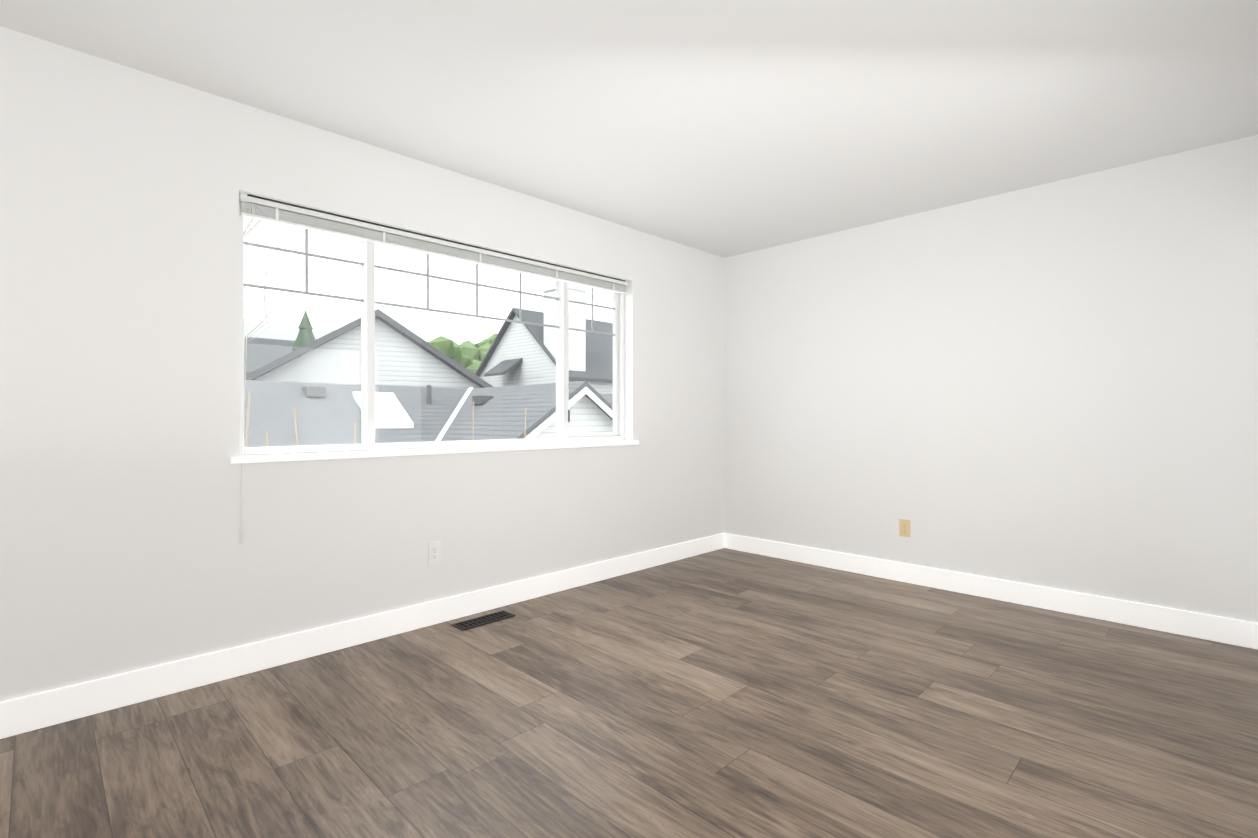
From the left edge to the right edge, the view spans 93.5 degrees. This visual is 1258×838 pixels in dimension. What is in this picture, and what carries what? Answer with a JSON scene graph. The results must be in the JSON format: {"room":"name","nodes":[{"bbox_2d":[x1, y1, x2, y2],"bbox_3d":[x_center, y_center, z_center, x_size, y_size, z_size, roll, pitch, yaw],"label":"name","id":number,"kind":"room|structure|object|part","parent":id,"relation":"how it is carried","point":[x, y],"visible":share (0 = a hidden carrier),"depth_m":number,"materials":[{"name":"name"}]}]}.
{"room":"empty room","nodes":[
{"label":"empty room","id":0,"kind":"room"},
{"bbox_2d":[0,26,723,701],"bbox_3d":[-1.230,-0.129,3.095,0.200,2.440,5.950,0,0,45],"label":"wall","id":1,"kind":"structure","parent":0,"point":[126,518],"depth_m":2.45,"materials":[{"name":"paint"}]},
{"bbox_2d":[0,533,723,738],"bbox_3d":[-1.159,1.028,3.019,0.014,0.125,5.536,0,0,45],"label":"baseboard","id":2,"kind":"structure","parent":1,"relation":"attached to","point":[27,713],"depth_m":2.65,"materials":[{"name":"white wood"}]},
{"bbox_2d":[239,193,627,543],"bbox_3d":[-0.864,-0.227,3.408,0.174,1.506,2.386,0,0,45],"label":"window unit","id":3,"kind":"structure","parent":1,"relation":"in","point":[369,235],"depth_m":3.13,"materials":[{"name":"white plastic"}]},
{"bbox_3d":[-1.644,-0.206,2.544,0.055,1.471,0.061,0,0,45],"label":"blind cord","id":4,"kind":"part","parent":3,"relation":"part of","materials":[{"name":"white plastic"}]},
{"bbox_3d":[-0.852,-0.962,3.397,0.032,0.035,2.361,0,0,45],"label":"blind head rail","id":5,"kind":"part","parent":3,"relation":"part of","materials":[{"name":"white plastic"}]},
{"bbox_3d":[-0.852,-0.894,3.397,0.024,0.011,2.349,0,0,45],"label":"blind rail","id":6,"kind":"part","parent":3,"relation":"part of","materials":[{"name":"white plastic"}]},
{"bbox_3d":[-0.259,-0.413,4.095,0.034,1.067,0.491,0,0,45],"label":"window sash","id":7,"kind":"part","parent":3,"relation":"part of","materials":[{"name":"white plastic"}]},
{"bbox_2d":[230,441,638,463],"bbox_3d":[-0.833,0.172,3.382,0.107,0.028,2.455,0,0,45],"label":"window sill","id":8,"kind":"structure","parent":1,"relation":"attached to","point":[319,456],"depth_m":3.02,"materials":[{"name":"white wood"}]},
{"bbox_2d":[428,541,440,564],"bbox_3d":[-1.034,0.711,3.147,0.008,0.115,0.070,0,0,45],"label":"outlet","id":9,"kind":"object","parent":1,"relation":"attached to","point":[434,552],"visible":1,"depth_m":3.14,"materials":[{"name":"white plastic"}]},
{"bbox_2d":[0,548,1257,837],"bbox_3d":[-0.053,1.155,1.923,3.528,0.120,5.950,0,0,45],"label":"floor","id":10,"kind":"structure","parent":0,"point":[724,692],"depth_m":2.07,"materials":[{"name":"laminate"}]},
{"bbox_2d":[451,610,514,630],"bbox_3d":[-0.784,1.088,3.202,0.115,0.005,0.325,0,0,45],"label":"floor vent","id":11,"kind":"object","parent":10,"relation":"in","point":[481,620],"visible":1,"depth_m":3.19,"materials":[{"name":"black metal"}]},
{"bbox_2d":[0,0,1257,257],"bbox_3d":[-0.053,-1.405,1.914,3.528,0.120,5.950,0,0,45],"label":"ceiling","id":12,"kind":"structure","parent":0,"point":[724,128],"depth_m":2.40,"materials":[{"name":"paint"}]},
{"bbox_2d":[724,135,1257,622],"bbox_3d":[2.050,-0.132,3.881,3.328,2.440,0.200,0,0,45],"label":"wall","id":13,"kind":"structure","parent":0,"point":[1052,385],"depth_m":3.46,"materials":[{"name":"paint"}]},
{"bbox_2d":[899,519,909,536],"bbox_3d":[1.840,0.728,3.948,0.070,0.115,0.008,0,0,45],"label":"outlet","id":14,"kind":"object","parent":13,"relation":"attached to","point":[904,527],"visible":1,"depth_m":3.95,"materials":[{"name":"beige plastic"}]},
{"bbox_2d":[724,533,1257,649],"bbox_3d":[1.899,1.026,3.885,3.114,0.125,0.014,0,0,45],"label":"baseboard","id":15,"kind":"structure","parent":13,"relation":"attached to","point":[1237,632],"depth_m":3.45,"materials":[{"name":"white wood"}]},
{"label":"outside","id":16,"kind":"structure","parent":0,"visible":0},
{"bbox_2d":[240,218,612,455],"bbox_3d":[-72.937,11.351,72.884,199.750,62.000,300.000,0,0,45],"label":"neighbourhood","id":17,"kind":"structure","parent":16,"point":[402,415],"depth_m":13.02,"materials":[{"name":"grey"}]}
]}

